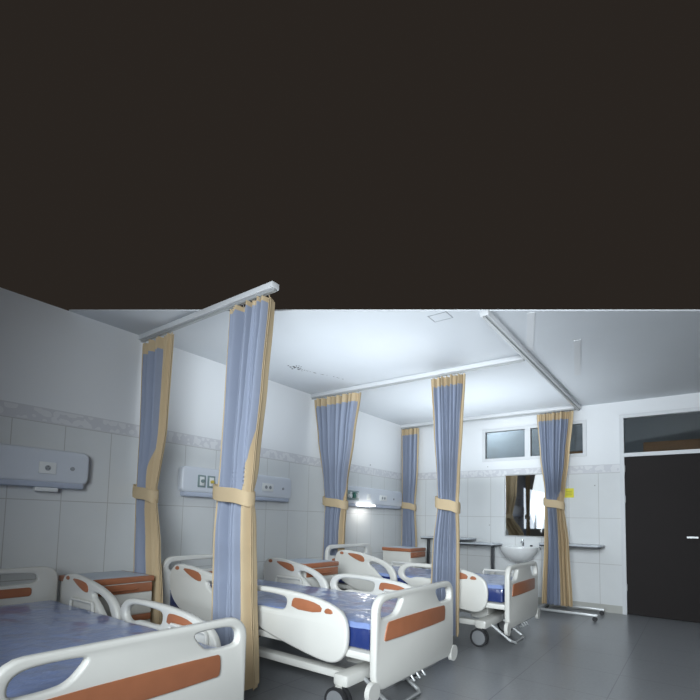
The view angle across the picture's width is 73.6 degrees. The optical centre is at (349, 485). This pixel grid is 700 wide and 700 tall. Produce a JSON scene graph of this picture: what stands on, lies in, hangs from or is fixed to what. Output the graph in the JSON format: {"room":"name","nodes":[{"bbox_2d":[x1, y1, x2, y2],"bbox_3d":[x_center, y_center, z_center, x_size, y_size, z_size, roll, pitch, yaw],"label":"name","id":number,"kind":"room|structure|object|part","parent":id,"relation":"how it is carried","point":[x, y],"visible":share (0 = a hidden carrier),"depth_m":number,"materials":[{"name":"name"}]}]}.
{"room":"hospital room","nodes":[
{"label":"hospital room","id":0,"kind":"room"},
{"bbox_2d":[0,287,403,601],"bbox_3d":[-2.152,-0.014,4.110,0.120,2.800,10.410,-2,-5,37],"label":"wall","id":1,"kind":"structure","parent":0,"point":[70,381],"depth_m":4.18,"materials":[{"name":"white tile"}]},
{"bbox_2d":[0,443,88,491],"bbox_3d":[-2.630,-0.155,3.285,0.102,0.330,1.500,-2,-5,37],"label":"panel","id":2,"kind":"object","parent":1,"relation":"attached to","point":[47,470],"visible":1,"depth_m":3.59,"materials":[{"name":"white plastic"}]},
{"bbox_2d":[33,487,57,491],"bbox_3d":[-2.363,0.026,3.632,0.050,0.031,0.160,-2,-5,37],"label":"reading lamp","id":3,"kind":"object","parent":2,"relation":"attached to","point":[47,489],"depth_m":3.62,"materials":[{"name":"white plastic"}]},
{"bbox_2d":[38,461,56,473],"bbox_3d":[-2.333,-0.139,3.612,0.014,0.090,0.120,-2,-5,37],"label":"power socket","id":4,"kind":"object","parent":2,"relation":"attached to","point":[44,467],"depth_m":3.61,"materials":[{"name":"grey plastic"}]},
{"bbox_2d":[177,466,290,501],"bbox_3d":[-1.198,0.016,5.185,0.129,0.330,1.530,-2,-5,37],"label":"panel","id":5,"kind":"object","parent":1,"relation":"attached to","point":[192,481],"visible":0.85,"depth_m":4.83,"materials":[{"name":"white plastic"}]},
{"bbox_2d":[198,475,205,487],"bbox_3d":[-1.499,-0.049,4.734,0.012,0.124,0.090,-2,-5,37],"label":"outlet","id":6,"kind":"object","parent":5,"relation":"attached to","point":[201,484],"depth_m":4.72,"materials":[{"name":"grey plastic"}]},
{"bbox_2d":[207,476,214,487],"bbox_3d":[-1.431,-0.041,4.825,0.012,0.124,0.090,-2,-5,37],"label":"outlet","id":7,"kind":"object","parent":5,"relation":"attached to","point":[210,479],"depth_m":4.81,"materials":[{"name":"grey plastic"}]},
{"bbox_2d":[262,483,273,491],"bbox_3d":[-0.957,0.016,5.461,0.012,0.090,0.170,-2,-5,37],"label":"power socket","id":8,"kind":"object","parent":5,"relation":"attached to","point":[266,487],"depth_m":5.46,"materials":[{"name":"white plastic"}]},
{"bbox_2d":[347,485,401,508],"bbox_3d":[0.387,0.190,7.289,0.159,0.300,1.650,-2,-5,37],"label":"panel","id":9,"kind":"object","parent":1,"relation":"attached to","point":[356,496],"visible":0.81,"depth_m":7.24,"materials":[{"name":"white"}]},
{"bbox_2d":[347,490,359,500],"bbox_3d":[0.054,0.135,6.785,0.052,0.140,0.300,-2,-5,37],"label":"outlet","id":10,"kind":"object","parent":9,"relation":"attached to","point":[353,495],"depth_m":6.79,"materials":[{"name":"white"}]},
{"bbox_2d":[356,504,374,506],"bbox_3d":[0.220,0.290,7.035,0.130,0.025,0.400,-2,-5,37],"label":"reading lamp","id":11,"kind":"object","parent":9,"relation":"attached to","point":[357,505],"depth_m":6.98,"materials":[{"name":"white plastic"}]},
{"bbox_2d":[380,495,386,500],"bbox_3d":[0.532,0.195,7.461,0.012,0.090,0.200,-2,-5,37],"label":"power socket","id":12,"kind":"object","parent":9,"relation":"attached to","point":[382,497],"depth_m":7.45,"materials":[{"name":"white plastic"}]},
{"bbox_2d":[69,309,699,424],"bbox_3d":[1.068,-1.304,4.753,4.350,0.012,5.490,-2,-5,37],"label":"ceiling","id":13,"kind":"structure","parent":0,"point":[627,354],"depth_m":4.58,"materials":[{"name":"paint"}]},
{"bbox_2d":[139,281,278,342],"bbox_3d":[-1.231,-1.386,3.832,1.760,0.062,0.068,-2,-5,37],"label":"track","id":14,"kind":"object","parent":13,"relation":"attached to","point":[271,287],"visible":1,"depth_m":3.70,"materials":[{"name":"white metal"}]},
{"bbox_2d":[132,332,173,623],"bbox_3d":[-1.688,-0.016,3.993,0.185,2.669,0.732,4,-5,-37],"label":"curtain","id":15,"kind":"object","parent":14,"relation":"hanging from","point":[157,354],"visible":0.88,"depth_m":4.07,"materials":[{"name":"blue fabric"}]},
{"bbox_2d":[211,295,274,690],"bbox_3d":[-0.774,-0.046,3.291,0.681,2.669,0.323,-2,-5,37],"label":"curtain","id":16,"kind":"object","parent":14,"relation":"hanging from","point":[250,333],"visible":0.9,"depth_m":3.35,"materials":[{"name":"blue fabric"}]},
{"bbox_2d":[311,355,524,399],"bbox_3d":[0.607,-1.226,5.451,2.774,0.062,0.068,-2,-5,37],"label":"track","id":17,"kind":"object","parent":13,"relation":"attached to","point":[514,359],"visible":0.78,"depth_m":5.25,"materials":[{"name":"white metal"}]},
{"bbox_2d":[314,391,360,559],"bbox_3d":[-0.180,0.160,5.955,0.762,2.670,0.229,-2,-5,37],"label":"curtain","id":18,"kind":"object","parent":17,"relation":"hanging from","point":[336,417],"visible":0.77,"depth_m":5.92,"materials":[{"name":"blue fabric"}]},
{"bbox_2d":[431,373,465,636],"bbox_3d":[0.995,0.085,4.751,0.364,2.640,0.784,1,-4,10],"label":"curtain","id":19,"kind":"object","parent":17,"relation":"hanging from","point":[448,393],"visible":0.89,"depth_m":4.72,"materials":[{"name":"blue fabric"}]},
{"bbox_2d":[427,311,452,321],"bbox_3d":[0.734,-1.373,3.801,0.164,0.003,0.134,-2,-5,37],"label":"ceiling hatch","id":20,"kind":"object","parent":13,"relation":"attached to","point":[445,315],"visible":1,"depth_m":3.80,"materials":[{"name":"paint"}]},
{"bbox_2d":[400,405,574,428],"bbox_3d":[2.004,-1.058,7.327,2.774,0.062,0.068,-2,-5,37],"label":"track","id":21,"kind":"object","parent":13,"relation":"attached to","point":[568,407],"visible":0.78,"depth_m":7.04,"materials":[{"name":"white metal"}]},
{"bbox_2d":[401,427,418,546],"bbox_3d":[1.007,0.332,7.952,0.340,2.669,0.140,-2,-5,37],"label":"curtain","id":22,"kind":"object","parent":21,"relation":"hanging from","point":[410,437],"visible":0.71,"depth_m":7.96,"materials":[{"name":"blue fabric"}]},
{"bbox_2d":[537,410,573,606],"bbox_3d":[2.769,0.240,6.367,0.542,2.634,0.557,-2,-5,37],"label":"curtain","id":23,"kind":"object","parent":21,"relation":"hanging from","point":[554,429],"visible":1,"depth_m":6.36,"materials":[{"name":"blue fabric"}]},
{"bbox_2d":[526,312,534,350],"bbox_3d":[1.574,-1.333,4.085,0.060,0.004,0.854,0,-4,20],"label":"trim","id":24,"kind":"structure","parent":13,"relation":"attached to","point":[530,316],"depth_m":4.02,"materials":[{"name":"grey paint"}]},
{"bbox_2d":[480,310,581,410],"bbox_3d":[2.131,-1.216,5.116,0.068,0.062,3.630,-2,-5,37],"label":"track","id":25,"kind":"object","parent":13,"relation":"attached to","point":[487,316],"visible":1,"depth_m":4.46,"materials":[{"name":"white metal"}]},
{"bbox_2d":[574,340,580,374],"bbox_3d":[2.286,-1.271,4.705,0.060,0.004,1.088,-1,-5,26],"label":"trim","id":26,"kind":"structure","parent":13,"relation":"attached to","point":[577,343],"depth_m":4.64,"materials":[{"name":"grey paint"}]},
{"bbox_2d":[244,604,699,699],"bbox_3d":[-0.138,1.369,2.487,5.220,0.100,10.410,-2,-5,37],"label":"floor","id":27,"kind":"structure","parent":0,"point":[560,656],"depth_m":3.75,"materials":[{"name":"tile"}]},
{"bbox_2d":[58,570,153,621],"bbox_3d":[-1.878,1.022,3.594,0.508,0.671,0.504,-2,-5,37],"label":"locker","id":28,"kind":"object","parent":27,"relation":"on","point":[124,585],"visible":0.26,"depth_m":3.55,"materials":[{"name":"beige plastic"}]},
{"bbox_3d":[-1.679,0.773,3.468,0.025,0.011,0.230,-2,-5,37],"label":"handle","id":29,"kind":"part","parent":28,"relation":"part of","materials":[{"name":"orange wood"}]},
{"bbox_3d":[-1.694,0.883,3.470,0.014,0.154,0.468,-2,-5,37],"label":"drawer","id":30,"kind":"part","parent":28,"relation":"part of","materials":[{"name":"beige plastic"}]},
{"bbox_3d":[-1.692,0.767,3.478,0.014,0.068,0.468,-2,-5,37],"label":"drawer","id":31,"kind":"part","parent":28,"relation":"part of","materials":[{"name":"orange wood"}]},
{"bbox_3d":[-1.693,0.992,3.459,0.020,0.049,0.460,-2,-5,37],"label":"handle","id":32,"kind":"part","parent":28,"relation":"part of","materials":[{"name":"orange wood"}]},
{"bbox_2d":[0,566,245,699],"bbox_3d":[-1.647,0.905,2.439,2.161,0.748,1.150,-2,-5,37],"label":"hospital bed","id":33,"kind":"object","parent":27,"relation":"on","point":[71,649],"visible":1,"depth_m":2.06,"materials":[{"name":"beige plastic"}]},
{"bbox_3d":[-2.495,0.726,3.037,0.008,0.061,0.750,-2,-5,37],"label":"accent panel","id":34,"kind":"part","parent":33,"relation":"part of","materials":[{"name":"orange wood"}]},
{"bbox_3d":[-2.494,0.811,3.078,0.045,0.505,1.020,-2,-5,37],"label":"headboard","id":35,"kind":"part","parent":33,"relation":"part of","materials":[{"name":"beige plastic"}]},
{"bbox_3d":[-1.848,0.682,3.210,0.229,0.077,0.006,-2,-5,37],"label":"accent panel","id":36,"kind":"part","parent":33,"relation":"part of","materials":[{"name":"orange wood"}]},
{"bbox_3d":[-1.754,0.826,3.155,0.817,0.421,0.042,-2,-5,37],"label":"rail","id":37,"kind":"part","parent":33,"relation":"part of","materials":[{"name":"beige plastic"}]},
{"bbox_3d":[-1.649,0.780,2.452,1.985,0.038,0.930,-2,-5,37],"label":"mattress","id":38,"kind":"part","parent":33,"relation":"part of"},
{"bbox_3d":[-0.814,0.828,1.825,0.045,0.496,1.020,-2,-5,37],"label":"footboard","id":39,"kind":"part","parent":33,"relation":"part of","materials":[{"name":"beige plastic"}]},
{"bbox_3d":[-0.814,0.774,1.785,0.008,0.103,0.779,-2,-5,37],"label":"accent panel","id":40,"kind":"part","parent":33,"relation":"part of","materials":[{"name":"plastic"}]},
{"bbox_3d":[-1.032,0.845,2.615,0.949,0.362,0.042,-2,-5,37],"label":"rail","id":41,"kind":"part","parent":33,"relation":"part of","materials":[{"name":"beige plastic"}]},
{"bbox_3d":[-0.911,0.730,2.508,0.249,0.067,0.006,-2,-5,37],"label":"accent panel","id":42,"kind":"part","parent":33,"relation":"part of","materials":[{"name":"orange plastic"}]},
{"bbox_2d":[161,554,457,699],"bbox_3d":[-0.405,0.992,3.606,2.161,0.800,1.150,-2,-5,37],"label":"hospital bed","id":43,"kind":"object","parent":27,"relation":"on","point":[395,631],"visible":0.73,"depth_m":2.99,"materials":[{"name":"beige plastic"}]},
{"bbox_3d":[-1.252,0.889,4.246,0.045,0.540,1.020,-2,-5,37],"label":"headboard","id":44,"kind":"part","parent":43,"relation":"part of","materials":[{"name":"beige plastic"}]},
{"bbox_3d":[-1.111,0.832,3.518,0.817,0.450,0.042,-2,-5,37],"label":"rail","id":45,"kind":"part","parent":43,"relation":"part of","materials":[{"name":"beige plastic"}]},
{"bbox_3d":[-1.204,0.677,3.574,0.229,0.082,0.006,-2,-5,37],"label":"accent panel","id":46,"kind":"part","parent":43,"relation":"part of","materials":[{"name":"orange plastic"}]},
{"bbox_3d":[-0.408,0.933,3.614,1.981,0.120,0.926,-2,-5,37],"label":"mattress","id":47,"kind":"part","parent":43,"relation":"part of","materials":[{"name":"blue fabric"}]},
{"bbox_3d":[-0.412,1.025,3.609,2.040,0.045,0.970,-2,-5,37],"label":"deck frame","id":48,"kind":"part","parent":43,"relation":"part of","materials":[{"name":"beige plastic"}]},
{"bbox_3d":[-0.406,0.858,3.619,1.985,0.041,0.930,-2,-5,37],"label":"mattress","id":49,"kind":"part","parent":43,"relation":"part of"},
{"bbox_3d":[-0.605,0.750,4.378,0.229,0.082,0.006,-2,-5,37],"label":"accent panel","id":50,"kind":"part","parent":43,"relation":"part of","materials":[{"name":"orange plastic"}]},
{"bbox_3d":[-0.511,0.904,4.322,0.817,0.450,0.042,-2,-5,37],"label":"rail","id":51,"kind":"part","parent":43,"relation":"part of","materials":[{"name":"beige plastic"}]},
{"bbox_3d":[-0.389,0.854,2.978,0.949,0.387,0.042,-2,-5,37],"label":"rail","id":52,"kind":"part","parent":43,"relation":"part of","materials":[{"name":"beige plastic"}]},
{"bbox_3d":[-0.267,0.731,2.871,0.249,0.072,0.006,-2,-5,37],"label":"accent panel","id":53,"kind":"part","parent":43,"relation":"part of","materials":[{"name":"orange plastic"}]},
{"bbox_3d":[-0.448,1.206,3.620,1.750,0.075,0.910,-2,-5,37],"label":"frame","id":54,"kind":"part","parent":43,"relation":"part of","materials":[{"name":"beige plastic"}]},
{"bbox_3d":[-0.127,0.740,2.766,0.064,0.032,0.006,-2,-5,37],"label":"accent panel","id":55,"kind":"part","parent":43,"relation":"part of","materials":[{"name":"orange wood"}]},
{"bbox_3d":[0.210,0.926,3.783,0.949,0.387,0.042,-2,-5,37],"label":"rail","id":56,"kind":"part","parent":43,"relation":"part of","materials":[{"name":"beige plastic"}]},
{"bbox_3d":[0.332,0.803,3.676,0.249,0.072,0.006,-2,-5,37],"label":"accent panel","id":57,"kind":"part","parent":43,"relation":"part of","materials":[{"name":"orange wood"}]},
{"bbox_3d":[0.429,0.912,2.993,0.045,0.530,1.020,-2,-5,37],"label":"footboard","id":58,"kind":"part","parent":43,"relation":"part of","materials":[{"name":"beige plastic"}]},
{"bbox_3d":[0.428,0.854,2.953,0.008,0.110,0.779,-2,-5,37],"label":"accent panel","id":59,"kind":"part","parent":43,"relation":"part of","materials":[{"name":"orange plastic"}]},
{"bbox_3d":[0.449,1.196,3.034,0.020,0.020,0.440,-2,-5,37],"label":"crank handle","id":60,"kind":"part","parent":43,"relation":"part of","materials":[{"name":"grey metal"}]},
{"bbox_2d":[287,558,338,588],"bbox_3d":[-0.453,1.111,4.688,0.508,0.718,0.504,-2,-5,37],"label":"locker","id":61,"kind":"object","parent":27,"relation":"on","point":[328,569],"visible":0.2,"depth_m":4.60,"materials":[{"name":"beige plastic"}]},
{"bbox_3d":[-0.269,0.962,4.564,0.014,0.165,0.468,-2,-5,37],"label":"drawer","id":62,"kind":"part","parent":61,"relation":"part of","materials":[{"name":"beige plastic"}]},
{"bbox_3d":[-0.267,0.839,4.574,0.014,0.073,0.468,-2,-5,37],"label":"drawer","id":63,"kind":"part","parent":61,"relation":"part of","materials":[{"name":"orange wood"}]},
{"bbox_2d":[382,546,425,568],"bbox_3d":[0.803,1.283,6.912,0.508,0.754,0.464,-2,-5,37],"label":"locker","id":64,"kind":"object","parent":27,"relation":"on","point":[392,553],"visible":0.37,"depth_m":6.77,"materials":[{"name":"beige plastic"}]},
{"bbox_3d":[0.987,1.127,6.789,0.014,0.173,0.431,-2,-5,37],"label":"drawer","id":65,"kind":"part","parent":64,"relation":"part of","materials":[{"name":"beige plastic"}]},
{"bbox_3d":[0.990,0.997,6.798,0.014,0.077,0.431,-2,-5,37],"label":"drawer","id":66,"kind":"part","parent":64,"relation":"part of","materials":[{"name":"orange wood"}]},
{"bbox_2d":[325,543,539,646],"bbox_3d":[0.841,1.113,5.154,2.161,0.840,1.058,-2,-5,37],"label":"hospital bed","id":67,"kind":"object","parent":27,"relation":"on","point":[508,601],"visible":0.74,"depth_m":4.61,"materials":[{"name":"beige plastic"}]},
{"bbox_3d":[-0.006,1.003,5.794,0.045,0.567,0.938,-2,-5,37],"label":"headboard","id":68,"kind":"part","parent":67,"relation":"part of","materials":[{"name":"beige plastic"}]},
{"bbox_3d":[0.067,0.786,5.156,0.229,0.086,0.005,-2,-5,37],"label":"accent panel","id":69,"kind":"part","parent":67,"relation":"part of","materials":[{"name":"orange plastic"}]},
{"bbox_3d":[0.159,0.949,5.098,0.817,0.473,0.039,-2,-5,37],"label":"rail","id":70,"kind":"part","parent":67,"relation":"part of","materials":[{"name":"beige plastic"}]},
{"bbox_3d":[0.838,1.050,5.162,1.981,0.126,0.852,-2,-5,37],"label":"mattress","id":71,"kind":"part","parent":67,"relation":"part of","materials":[{"name":"blue fabric"}]},
{"bbox_3d":[0.833,1.147,5.157,2.040,0.047,0.892,-2,-5,37],"label":"deck frame","id":72,"kind":"part","parent":67,"relation":"part of","materials":[{"name":"beige plastic"}]},
{"bbox_3d":[0.839,0.972,5.168,1.985,0.043,0.856,-2,-5,37],"label":"mattress","id":73,"kind":"part","parent":67,"relation":"part of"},
{"bbox_3d":[0.880,0.973,4.559,0.949,0.406,0.039,-2,-5,37],"label":"rail","id":74,"kind":"part","parent":67,"relation":"part of","materials":[{"name":"beige plastic"}]},
{"bbox_3d":[1.003,0.844,4.453,0.249,0.075,0.005,-2,-5,37],"label":"accent panel","id":75,"kind":"part","parent":67,"relation":"part of","materials":[{"name":"orange plastic"}]},
{"bbox_3d":[0.797,1.337,5.167,1.750,0.079,0.837,-2,-5,37],"label":"frame","id":76,"kind":"part","parent":67,"relation":"part of","materials":[{"name":"beige plastic"}]},
{"bbox_3d":[1.674,1.030,4.541,0.045,0.556,0.938,-2,-5,37],"label":"footboard","id":77,"kind":"part","parent":67,"relation":"part of","materials":[{"name":"beige plastic"}]},
{"bbox_3d":[1.676,0.969,4.503,0.008,0.116,0.717,-2,-5,37],"label":"accent panel","id":78,"kind":"part","parent":67,"relation":"part of","materials":[{"name":"orange plastic"}]},
{"bbox_2d":[420,536,475,568],"bbox_3d":[1.525,1.252,7.302,0.800,0.905,0.400,-2,-5,37],"label":"table","id":79,"kind":"object","parent":27,"relation":"on","point":[428,538],"visible":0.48,"depth_m":7.41,"materials":[{"name":"grey metal"}]},
{"bbox_2d":[460,541,501,574],"bbox_3d":[1.862,1.270,7.025,0.750,0.845,0.400,-2,-5,37],"label":"table","id":80,"kind":"object","parent":27,"relation":"on","point":[492,545],"visible":0.34,"depth_m":6.85,"materials":[{"name":"grey metal"}]},
{"bbox_2d":[538,542,604,621],"bbox_3d":[2.858,1.206,6.103,0.770,0.885,0.777,-2,-5,37],"label":"table","id":81,"kind":"object","parent":27,"relation":"on","point":[571,545],"visible":0.63,"depth_m":5.97,"materials":[{"name":"grey metal"}]},
{"bbox_3d":[2.793,1.568,5.967,0.730,0.030,0.534,-2,-5,37],"label":"frame","id":82,"kind":"part","parent":81,"relation":"part of","materials":[{"name":"grey metal"}]},
{"bbox_2d":[404,393,699,605],"bbox_3d":[2.707,0.299,6.895,4.350,2.800,0.120,-2,-5,37],"label":"wall","id":83,"kind":"structure","parent":0,"point":[593,516],"depth_m":6.53,"materials":[{"name":"white tile"}]},
{"bbox_2d":[500,539,540,563],"bbox_3d":[2.410,1.024,6.674,0.530,0.521,0.483,-2,-5,37],"label":"basin","id":84,"kind":"object","parent":83,"relation":"attached to","point":[522,553],"visible":0.92,"depth_m":6.52,"materials":[{"name":"white ceramic"}]},
{"bbox_2d":[505,473,544,537],"bbox_3d":[2.607,0.284,6.886,0.660,0.925,0.016,-2,-5,37],"label":"wall mirror","id":85,"kind":"object","parent":83,"relation":"attached to","point":[524,493],"visible":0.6,"depth_m":6.90,"materials":[{"name":"clear glass"}]},
{"bbox_2d":[482,420,586,461],"bbox_3d":[2.700,-0.645,6.950,1.480,0.510,0.095,-2,-5,37],"label":"window","id":86,"kind":"structure","parent":83,"relation":"in","point":[518,442],"depth_m":7.05,"materials":[{"name":"grey paint"}]},
{"bbox_3d":[2.385,-0.635,7.184,0.605,0.420,0.006,-2,-5,37],"label":"pane","id":87,"kind":"part","parent":86,"relation":"part of","materials":[{"name":"clear glass"}]},
{"bbox_3d":[2.975,-0.653,6.747,0.705,0.420,0.006,-2,-5,37],"label":"pane","id":88,"kind":"part","parent":86,"relation":"part of","materials":[{"name":"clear glass"}]},
{"bbox_2d":[565,488,573,497],"bbox_3d":[3.073,0.098,6.562,0.120,0.130,0.005,-2,-5,37],"label":"card","id":89,"kind":"object","parent":83,"relation":"attached to","point":[569,492],"visible":0.91,"depth_m":6.56,"materials":[{"name":"yellow paper"}]},
{"bbox_2d":[538,597,622,613],"bbox_3d":[2.220,1.653,7.054,3.286,0.100,0.012,-2,-5,37],"label":"baseboard","id":90,"kind":"structure","parent":83,"relation":"attached to","point":[608,608],"depth_m":6.24,"materials":[{"name":"grey tile"}]},
{"bbox_2d":[619,407,699,622],"bbox_3d":[3.958,0.347,5.918,0.920,2.620,0.145,-2,-5,37],"label":"door","id":91,"kind":"structure","parent":83,"relation":"in","point":[660,450],"depth_m":5.91,"materials":[{"name":"grey paint"}]},
{"bbox_3d":[3.985,-0.674,5.997,0.820,0.470,0.006,-2,-5,37],"label":"pane","id":92,"kind":"part","parent":91,"relation":"part of","materials":[{"name":"clear glass"}]}
]}

